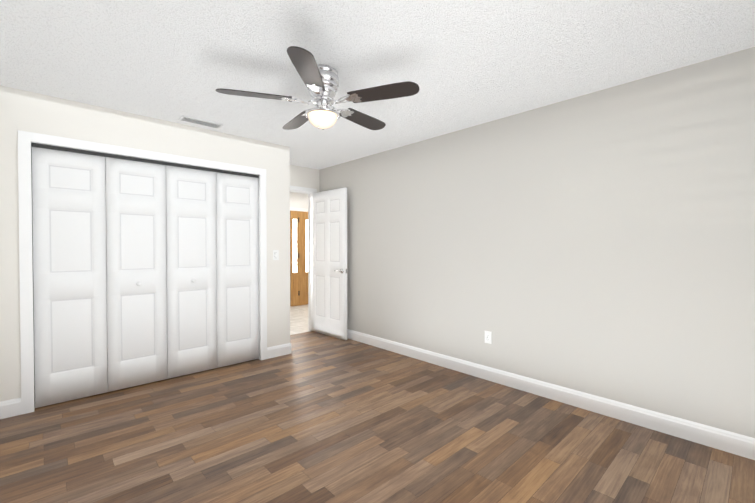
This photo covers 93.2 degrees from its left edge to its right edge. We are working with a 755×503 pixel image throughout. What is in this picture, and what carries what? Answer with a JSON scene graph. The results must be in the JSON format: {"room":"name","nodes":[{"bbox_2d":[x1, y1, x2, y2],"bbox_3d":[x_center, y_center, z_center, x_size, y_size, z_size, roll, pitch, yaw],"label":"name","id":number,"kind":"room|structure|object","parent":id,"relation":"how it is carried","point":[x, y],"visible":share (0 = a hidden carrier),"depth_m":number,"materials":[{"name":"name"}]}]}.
{"room":"empty bedroom","nodes":[
{"label":"empty bedroom","id":0,"kind":"room"},
{"bbox_2d":[31,147,34,389],"bbox_3d":[-2.274,-0.013,3.681,2.306,2.438,0.691,-1,1,-43],"label":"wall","id":1,"kind":"structure","parent":0,"point":[33,291],"depth_m":3.29,"materials":[{"name":"white paint"}]},
{"bbox_2d":[0,85,289,401],"bbox_3d":[-1.959,-0.011,3.431,2.430,2.440,0.100,-1,1,-43],"label":"wall","id":2,"kind":"structure","parent":0,"point":[24,110],"depth_m":3.05,"materials":[{"name":"white paint"}]},
{"bbox_2d":[0,398,21,418],"bbox_3d":[-2.745,1.158,2.634,0.170,0.125,0.016,-1,1,-43],"label":"baseboard","id":3,"kind":"structure","parent":2,"relation":"attached to","point":[10,408],"depth_m":2.65,"materials":[{"name":"white wood"}]},
{"bbox_2d":[32,147,107,407],"bbox_3d":[-2.497,0.196,2.917,0.451,2.018,0.030,-1,1,-43],"label":"closet door","id":4,"kind":"structure","parent":2,"relation":"in","point":[69,266],"depth_m":2.90,"materials":[{"name":"white wood"}]},
{"bbox_2d":[105,157,166,391],"bbox_3d":[-2.153,0.191,3.213,0.451,2.018,0.065,-1,1,-43],"label":"closet door","id":5,"kind":"structure","parent":2,"relation":"in","point":[136,273],"depth_m":3.20,"materials":[{"name":"white wood"}]},
{"bbox_2d":[18,130,266,413],"bbox_3d":[-2.000,0.145,3.382,1.960,2.130,0.118,-1,1,-43],"label":"trim","id":6,"kind":"structure","parent":2,"relation":"attached to","point":[26,139],"depth_m":2.73,"materials":[{"name":"white wood"}]},
{"bbox_2d":[31,143,258,177],"bbox_3d":[-1.999,-0.834,3.368,1.816,0.029,0.040,-1,1,-43],"label":"door track","id":7,"kind":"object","parent":2,"relation":"attached to","point":[127,158],"depth_m":3.18,"materials":[{"name":"grey metal"}]},
{"bbox_2d":[166,165,216,378],"bbox_3d":[-1.820,0.187,3.524,0.451,2.018,0.065,-1,1,-43],"label":"closet door","id":8,"kind":"structure","parent":2,"relation":"in","point":[191,257],"depth_m":3.52,"materials":[{"name":"white wood"}]},
{"bbox_2d":[216,172,258,367],"bbox_3d":[-1.500,0.183,3.846,0.451,2.018,0.030,-1,1,-43],"label":"closet door","id":9,"kind":"structure","parent":2,"relation":"in","point":[237,221],"depth_m":3.83,"materials":[{"name":"white wood"}]},
{"bbox_2d":[273,250,278,259],"bbox_3d":[-1.163,0.030,4.096,0.070,0.115,0.013,-1,1,-43],"label":"switch plate","id":10,"kind":"object","parent":2,"relation":"attached to","point":[275,254],"visible":1,"depth_m":4.09,"materials":[{"name":"white plastic"}]},
{"bbox_2d":[267,343,290,358],"bbox_3d":[-1.140,1.137,4.131,0.300,0.125,0.016,-1,1,-43],"label":"baseboard","id":11,"kind":"structure","parent":2,"relation":"attached to","point":[278,350],"depth_m":4.12,"materials":[{"name":"white wood"}]},
{"bbox_2d":[290,192,307,208],"bbox_3d":[-2.237,-0.065,7.328,4.640,2.440,0.120,-1,1,-43],"label":"wall","id":12,"kind":"structure","parent":0,"point":[298,200],"depth_m":7.72,"materials":[{"name":"white paint"}]},
{"bbox_2d":[290,207,307,305],"bbox_3d":[-1.350,0.091,7.992,1.440,2.110,0.120,-1,1,-43],"label":"front door","id":13,"kind":"structure","parent":12,"relation":"in","point":[298,256],"depth_m":7.69,"materials":[{"name":"brown wood"}]},
{"bbox_2d":[290,165,318,191],"bbox_3d":[-1.206,-0.036,5.234,5.990,2.440,0.120,-1,1,-43],"label":"wall","id":14,"kind":"structure","parent":0,"point":[300,176],"depth_m":5.26,"materials":[{"name":"white paint"}]},
{"bbox_2d":[290,186,316,329],"bbox_3d":[-1.305,0.116,5.144,0.928,2.139,0.152,-1,1,-43],"label":"door frame","id":15,"kind":"structure","parent":14,"relation":"attached to","point":[308,191],"depth_m":5.43,"materials":[{"name":"white wood"}]},
{"bbox_2d":[311,187,346,339],"bbox_3d":[-0.696,0.152,5.093,0.137,2.052,0.807,-1,1,-43],"label":"bedroom door","id":16,"kind":"structure","parent":14,"relation":"in","point":[328,262],"depth_m":5.03,"materials":[{"name":"white wood"}]},
{"bbox_2d":[0,304,754,502],"bbox_3d":[-0.203,1.225,4.088,6.110,0.050,7.660,-1,1,-43],"label":"floor","id":17,"kind":"structure","parent":0,"point":[314,417],"depth_m":2.27,"materials":[{"name":"wood"}]},
{"bbox_2d":[0,0,754,193],"bbox_3d":[-0.203,-1.289,4.053,6.110,0.100,7.660,-1,1,-43],"label":"ceiling","id":18,"kind":"structure","parent":0,"point":[463,64],"depth_m":2.18,"materials":[{"name":"white paint"}]},
{"bbox_2d":[178,115,222,128],"bbox_3d":[-1.660,-1.222,3.365,0.360,0.014,0.130,-1,1,-43],"label":"ceiling vent","id":19,"kind":"object","parent":18,"relation":"in","point":[199,121],"visible":0.98,"depth_m":3.35,"materials":[{"name":"white metal"}]},
{"bbox_2d":[216,46,418,129],"bbox_3d":[-0.368,-1.017,2.450,1.257,0.400,1.257,-1,1,-43],"label":"ceiling fan","id":20,"kind":"object","parent":18,"relation":"hanging from","point":[321,82],"visible":1,"depth_m":2.31,"materials":[{"name":"wood"}]},
{"bbox_2d":[319,47,754,437],"bbox_3d":[0.929,-0.013,3.597,0.120,2.440,5.425,-1,1,-43],"label":"wall","id":21,"kind":"structure","parent":0,"point":[600,243],"depth_m":2.75,"materials":[{"name":"grey paint"}]},
{"bbox_2d":[485,331,491,343],"bbox_3d":[1.047,0.805,3.387,0.009,0.115,0.070,-1,1,-43],"label":"electrical outlet","id":22,"kind":"object","parent":21,"relation":"attached to","point":[488,336],"visible":1,"depth_m":3.38,"materials":[{"name":"white plastic"}]},
{"bbox_2d":[347,329,754,459],"bbox_3d":[0.879,1.145,3.567,0.016,0.125,5.185,-1,1,-43],"label":"baseboard","id":23,"kind":"structure","parent":21,"relation":"attached to","point":[725,440],"depth_m":2.74,"materials":[{"name":"white wood"}]}
]}

